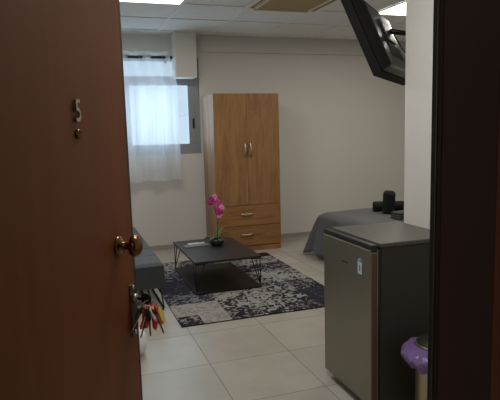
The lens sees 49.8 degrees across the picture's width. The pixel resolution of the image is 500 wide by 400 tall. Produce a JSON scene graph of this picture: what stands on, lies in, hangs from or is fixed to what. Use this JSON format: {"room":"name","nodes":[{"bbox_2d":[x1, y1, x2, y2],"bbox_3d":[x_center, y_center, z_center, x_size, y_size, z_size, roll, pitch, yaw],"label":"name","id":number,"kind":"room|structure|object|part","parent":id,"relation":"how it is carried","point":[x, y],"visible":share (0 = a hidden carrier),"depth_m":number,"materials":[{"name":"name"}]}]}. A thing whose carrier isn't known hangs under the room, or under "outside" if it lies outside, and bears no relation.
{"room":"apartment building hallway","nodes":[
{"label":"apartment building hallway","id":0,"kind":"room"},
{"bbox_2d":[136,236,360,399],"bbox_3d":[0.518,1.133,3.058,7.180,0.150,8.552,-4,8,-19],"label":"floor","id":1,"kind":"structure","parent":0,"point":[281,356],"depth_m":3.52,"materials":[{"name":"tile"}]},
{"bbox_2d":[139,327,146,355],"bbox_3d":[-0.768,0.939,3.553,0.180,0.178,0.180,-4,8,-19],"label":"round container","id":2,"kind":"object","parent":1,"relation":"on","point":[143,340],"visible":0.17,"depth_m":3.51,"materials":[{"name":"white plastic"}]},
{"bbox_2d":[133,227,164,309],"bbox_3d":[-1.532,0.443,5.189,1.075,0.778,2.022,-4,8,-19],"label":"sofa","id":3,"kind":"object","parent":1,"relation":"on","point":[149,270],"visible":0.13,"depth_m":4.46,"materials":[{"name":"grey fabric"}]},
{"bbox_2d":[202,93,280,250],"bbox_3d":[-0.100,-0.340,6.655,0.812,1.884,0.560,-4,8,-19],"label":"wardrobe","id":4,"kind":"object","parent":1,"relation":"on","point":[241,130],"visible":0.82,"depth_m":6.43,"materials":[{"name":"brown wood"}]},
{"bbox_3d":[-0.224,-0.581,6.334,0.404,1.318,0.018,-4,8,-19],"label":"door","id":5,"kind":"part","parent":4,"relation":"part of","materials":[{"name":"brown wood"}]},
{"bbox_3d":[-0.011,0.185,6.499,0.812,0.242,0.018,-4,8,-19],"label":"drawer","id":6,"kind":"part","parent":4,"relation":"part of","materials":[{"name":"brown wood"}]},
{"bbox_3d":[-0.004,0.431,6.531,0.812,0.242,0.018,-4,8,-19],"label":"drawer","id":7,"kind":"part","parent":4,"relation":"part of","materials":[{"name":"brown wood"}]},
{"bbox_3d":[0.161,-0.608,6.464,0.404,1.318,0.018,-4,8,-19],"label":"door","id":8,"kind":"part","parent":4,"relation":"part of","materials":[{"name":"brown wood"}]},
{"bbox_2d":[158,252,324,327],"bbox_3d":[-0.160,0.790,5.234,1.448,0.008,2.045,-4,8,-19],"label":"rug","id":9,"kind":"object","parent":1,"relation":"on","point":[284,289],"visible":0.56,"depth_m":4.74,"materials":[{"name":"grey fabric"}]},
{"bbox_2d":[173,237,261,294],"bbox_3d":[-0.350,0.625,5.353,0.630,0.298,1.000,-4,8,-19],"label":"coffee table","id":10,"kind":"object","parent":9,"relation":"on","point":[202,279],"visible":0.97,"depth_m":5.21,"materials":[{"name":"black"}]},
{"bbox_3d":[-0.738,0.595,5.671,0.089,0.261,0.129,-4,8,-19],"label":"leg","id":11,"kind":"part","parent":10,"relation":"part of","materials":[{"name":"black metal"}]},
{"bbox_2d":[183,243,208,247],"bbox_3d":[-0.545,0.461,5.457,0.250,0.010,0.104,-5,8,-24],"label":"notebook","id":12,"kind":"object","parent":10,"relation":"on","point":[205,244],"visible":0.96,"depth_m":5.43,"materials":[{"name":"grey paper"}]},
{"bbox_2d":[188,242,204,245],"bbox_3d":[-0.547,0.443,5.476,0.170,0.020,0.048,-5,8,-27],"label":"remote control","id":13,"kind":"object","parent":12,"relation":"on","point":[196,243],"visible":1,"depth_m":5.45,"materials":[{"name":"white plastic"}]},
{"bbox_3d":[-0.460,0.692,4.867,0.089,0.261,0.129,-4,8,-19],"label":"leg","id":14,"kind":"part","parent":10,"relation":"part of","materials":[{"name":"black metal"}]},
{"bbox_2d":[204,194,227,245],"bbox_3d":[-0.346,0.198,5.445,0.218,0.523,0.155,-4,8,-19],"label":"potted orchid","id":15,"kind":"object","parent":10,"relation":"on","point":[218,209],"visible":1,"depth_m":5.42,"materials":[{"name":"pink plant"}]},
{"bbox_3d":[-0.336,0.425,5.472,0.148,0.066,0.148,-4,8,-19],"label":"pot","id":16,"kind":"part","parent":15,"relation":"part of","materials":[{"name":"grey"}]},
{"bbox_3d":[-0.346,0.766,5.371,0.630,0.014,1.000,-4,8,-19],"label":"board","id":17,"kind":"part","parent":10,"relation":"part of","materials":[{"name":"black"}]},
{"bbox_3d":[0.038,0.657,5.035,0.089,0.261,0.129,-4,8,-19],"label":"leg","id":18,"kind":"part","parent":10,"relation":"part of","materials":[{"name":"black metal"}]},
{"bbox_2d":[303,208,403,256],"bbox_3d":[1.904,0.186,5.811,2.205,0.950,1.727,-4,8,-19],"label":"bed","id":19,"kind":"object","parent":1,"relation":"on","point":[315,242],"visible":0.21,"depth_m":5.94,"materials":[{"name":"grey fabric"}]},
{"bbox_2d":[372,201,403,210],"bbox_3d":[1.550,0.068,5.993,0.356,0.112,0.112,-1,7,1],"label":"rolled towel","id":20,"kind":"object","parent":19,"relation":"on","point":[377,205],"visible":0.53,"depth_m":5.95,"materials":[{"name":"black fabric"}]},
{"bbox_2d":[382,190,395,213],"bbox_3d":[1.502,0.020,5.831,0.141,0.250,0.137,2,8,27],"label":"rolled towel","id":21,"kind":"object","parent":19,"relation":"on","point":[388,205],"visible":0.99,"depth_m":5.78,"materials":[{"name":"black fabric"}]},
{"bbox_2d":[390,210,403,219],"bbox_3d":[1.574,0.150,5.524,0.220,0.070,0.160,-5,8,-24],"label":"folded towel","id":22,"kind":"object","parent":19,"relation":"on","point":[399,215],"visible":0.44,"depth_m":5.46,"materials":[{"name":"grey fabric"}]},
{"bbox_2d":[323,221,429,399],"bbox_3d":[0.751,0.613,2.990,0.499,0.888,0.514,-4,8,-19],"label":"mini fridge","id":23,"kind":"object","parent":1,"relation":"on","point":[376,275],"visible":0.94,"depth_m":2.75,"materials":[{"name":"grey metal"}]},
{"bbox_3d":[0.505,0.223,2.859,0.004,0.007,0.504,-4,8,-19],"label":"handle","id":24,"kind":"part","parent":23,"relation":"part of","materials":[{"name":"beige"}]},
{"bbox_3d":[0.533,0.625,2.917,0.034,0.803,0.512,-4,8,-19],"label":"door","id":25,"kind":"part","parent":23,"relation":"part of","materials":[{"name":"silver metal"}]},
{"bbox_2d":[358,262,361,274],"bbox_3d":[0.556,0.345,2.734,0.001,0.062,0.040,-4,8,-19],"label":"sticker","id":26,"kind":"object","parent":23,"relation":"attached to","point":[359,263],"depth_m":2.73,"materials":[{"name":"grey paper"}]},
{"bbox_3d":[0.764,0.181,2.944,0.446,0.021,0.512,-4,8,-19],"label":"panel","id":27,"kind":"part","parent":23,"relation":"part of","materials":[{"name":"grey metal"}]},
{"bbox_2d":[415,333,427,399],"bbox_3d":[0.914,0.877,2.591,0.212,0.457,0.256,-4,8,-19],"label":"pedal bin","id":28,"kind":"object","parent":1,"relation":"on","point":[421,341],"visible":0.29,"depth_m":2.57,"materials":[{"name":"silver metal"}]},
{"bbox_2d":[401,337,427,374],"bbox_3d":[0.883,0.741,2.583,0.312,0.096,0.310,-4,8,-19],"label":"bag","id":29,"kind":"object","parent":28,"relation":"on","point":[416,357],"visible":0.21,"depth_m":2.52,"materials":[{"name":"purple plastic"}]},
{"bbox_3d":[0.901,0.667,2.585,0.200,0.038,0.200,-4,8,-19],"label":"lid","id":30,"kind":"part","parent":28,"relation":"part of","materials":[{"name":"grey metal"}]},
{"bbox_2d":[120,0,405,41],"bbox_3d":[0.445,-1.605,2.705,7.180,0.114,8.552,-4,8,-19],"label":"ceiling","id":31,"kind":"structure","parent":0,"point":[126,8],"depth_m":5.80,"materials":[{"name":"tile"}]},
{"bbox_2d":[119,0,184,4],"bbox_3d":[-0.828,-1.741,4.562,0.630,0.008,0.630,-4,8,-19],"label":"recessed light","id":32,"kind":"object","parent":31,"relation":"in","point":[171,2],"visible":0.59,"depth_m":4.82,"materials":[{"name":"white plastic"}]},
{"bbox_2d":[120,0,405,41],"bbox_3d":[0.823,-1.729,4.066,5.180,0.009,5.812,-4,8,-19],"label":"trim","id":33,"kind":"structure","parent":31,"relation":"attached to","point":[185,1],"depth_m":6.09,"materials":[{"name":"white"}]},
{"bbox_2d":[242,0,340,13],"bbox_3d":[0.410,-1.823,4.987,0.770,0.015,0.770,-4,8,-19],"label":"air conditioner","id":34,"kind":"object","parent":31,"relation":"attached to","point":[285,6],"visible":1,"depth_m":5.08,"materials":[{"name":"beige plastic"}]},
{"bbox_2d":[259,0,328,10],"bbox_3d":[0.409,-1.821,4.991,0.540,0.010,0.548,-4,8,-19],"label":"grille","id":35,"kind":"object","parent":34,"relation":"attached to","point":[287,5],"depth_m":5.04,"materials":[{"name":"beige plastic"}]},
{"bbox_2d":[378,0,405,15],"bbox_3d":[1.668,-1.917,5.404,0.630,0.008,0.630,-4,8,-19],"label":"recessed light","id":36,"kind":"object","parent":31,"relation":"in","point":[399,9],"visible":0.16,"depth_m":5.45,"materials":[{"name":"white plastic"}]},
{"bbox_2d":[121,34,405,245],"bbox_3d":[-0.119,-0.765,7.057,5.580,2.624,0.200,-4,8,-19],"label":"wall","id":37,"kind":"structure","parent":0,"point":[342,125],"depth_m":7.25,"materials":[{"name":"white paint"}]},
{"bbox_2d":[128,55,172,59],"bbox_3d":[-1.690,-1.635,6.210,1.584,0.080,0.173,-4,8,-19],"label":"curtain rod","id":38,"kind":"object","parent":37,"relation":"attached to","point":[129,56],"visible":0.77,"depth_m":6.30,"materials":[{"name":"grey metal"}]},
{"bbox_2d":[122,50,181,182],"bbox_3d":[-1.617,-0.946,6.249,1.607,1.530,0.086,-4,8,-19],"label":"curtain","id":39,"kind":"object","parent":38,"relation":"hanging from","point":[151,93],"visible":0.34,"depth_m":6.40,"materials":[{"name":"white fabric"}]},
{"bbox_2d":[170,31,196,78],"bbox_3d":[-0.795,-1.730,6.467,0.253,0.524,0.251,-4,8,-19],"label":"trim","id":40,"kind":"structure","parent":37,"relation":"attached to","point":[183,44],"depth_m":6.35,"materials":[{"name":"white paint"}]},
{"bbox_2d":[170,58,200,153],"bbox_3d":[-1.421,-1.123,6.509,1.655,1.175,0.084,-4,8,-19],"label":"window","id":41,"kind":"structure","parent":37,"relation":"in","point":[194,146],"depth_m":6.74,"materials":[{"name":"grey metal"}]},
{"bbox_3d":[-1.094,-1.034,6.623,0.865,0.830,0.030,-4,8,-19],"label":"sash","id":42,"kind":"part","parent":41,"relation":"part of","materials":[{"name":"grey metal"}]},
{"bbox_2d":[149,231,310,250],"bbox_3d":[-0.050,0.521,7.122,5.180,0.055,0.012,-4,8,-19],"label":"baseboard","id":43,"kind":"structure","parent":37,"relation":"attached to","point":[170,246],"depth_m":7.28,"materials":[{"name":"beige tile"}]},
{"bbox_2d":[196,35,405,55],"bbox_3d":[0.832,-2.022,7.114,3.180,0.196,0.028,-4,8,-19],"label":"trim","id":44,"kind":"structure","parent":37,"relation":"attached to","point":[222,44],"depth_m":6.94,"materials":[{"name":"grey paint"}]},
{"bbox_2d":[341,0,405,85],"bbox_3d":[0.843,-1.045,3.522,0.306,0.540,0.920,2,8,26],"label":"television","id":45,"kind":"object","parent":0,"point":[385,58],"visible":0.93,"depth_m":3.16,"materials":[{"name":"black plastic"}]},
{"bbox_3d":[0.891,-1.091,3.491,0.013,0.150,0.240,-24,-4,27],"label":"mount plate","id":46,"kind":"part","parent":45,"relation":"part of","materials":[{"name":"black metal"}]},
{"bbox_2d":[386,41,403,60],"bbox_3d":[0.944,-0.961,3.492,0.003,0.090,0.385,-24,-4,27],"label":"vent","id":47,"kind":"object","parent":45,"relation":"attached to","point":[395,51],"depth_m":3.48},
{"bbox_2d":[404,0,433,228],"bbox_3d":[2.675,-0.286,2.765,3.100,2.624,1.880,-4,8,-19],"label":"wall","id":48,"kind":"structure","parent":0,"point":[419,13],"depth_m":3.01,"materials":[{"name":"white paint"}]},
{"bbox_2d":[390,29,405,53],"bbox_3d":[1.308,-1.044,3.513,0.761,0.311,0.277,1,8,21],"label":"wall bracket","id":49,"kind":"object","parent":48,"relation":"attached to","point":[394,32],"visible":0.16,"depth_m":3.53,"materials":[{"name":"black metal"}]},
{"bbox_3d":[1.132,-1.105,3.576,0.438,0.057,0.042,-3,7,-10],"label":"arm","id":50,"kind":"part","parent":49,"relation":"part of","materials":[{"name":"black metal"}]},
{"bbox_3d":[1.076,-0.036,1.161,7.180,2.624,0.150,-4,8,-19],"label":"wall","id":51,"kind":"structure","parent":0,"visible":0},
{"bbox_2d":[427,0,499,399],"bbox_3d":[-0.050,0.270,0.804,1.090,2.170,0.183,-4,8,-19],"label":"door frame","id":52,"kind":"structure","parent":51,"relation":"in","point":[464,249],"depth_m":0.91,"materials":[{"name":"brown wood"}]},
{"bbox_2d":[0,0,142,399],"bbox_3d":[-0.418,0.280,1.179,0.123,2.043,0.875,0,8,11],"label":"door","id":53,"kind":"structure","parent":52,"relation":"attached to","point":[69,247],"depth_m":1.22,"materials":[{"name":"brown wood"}]},
{"bbox_3d":[-0.331,0.126,1.482,0.068,0.060,0.060,0,8,11],"label":"knob","id":54,"kind":"part","parent":53,"relation":"part of","materials":[{"name":"gold metal"}]},
{"bbox_3d":[-0.343,0.322,1.585,0.004,0.156,0.038,0,8,11],"label":"lock plate","id":55,"kind":"part","parent":53,"relation":"part of","materials":[{"name":"brown metal"}]},
{"bbox_2d":[130,293,164,337],"bbox_3d":[-0.293,0.335,1.576,0.105,0.128,0.096,0,7,11],"label":"bunch","id":56,"kind":"object","parent":53,"relation":"hanging from","point":[147,311],"visible":1,"depth_m":1.56,"materials":[{"name":"multicoloured metal"}]},
{"bbox_3d":[0.444,0.246,0.886,0.100,2.170,0.020,-4,8,-19],"label":"casing","id":57,"kind":"part","parent":52,"relation":"part of","materials":[{"name":"brown wood"}]}
]}

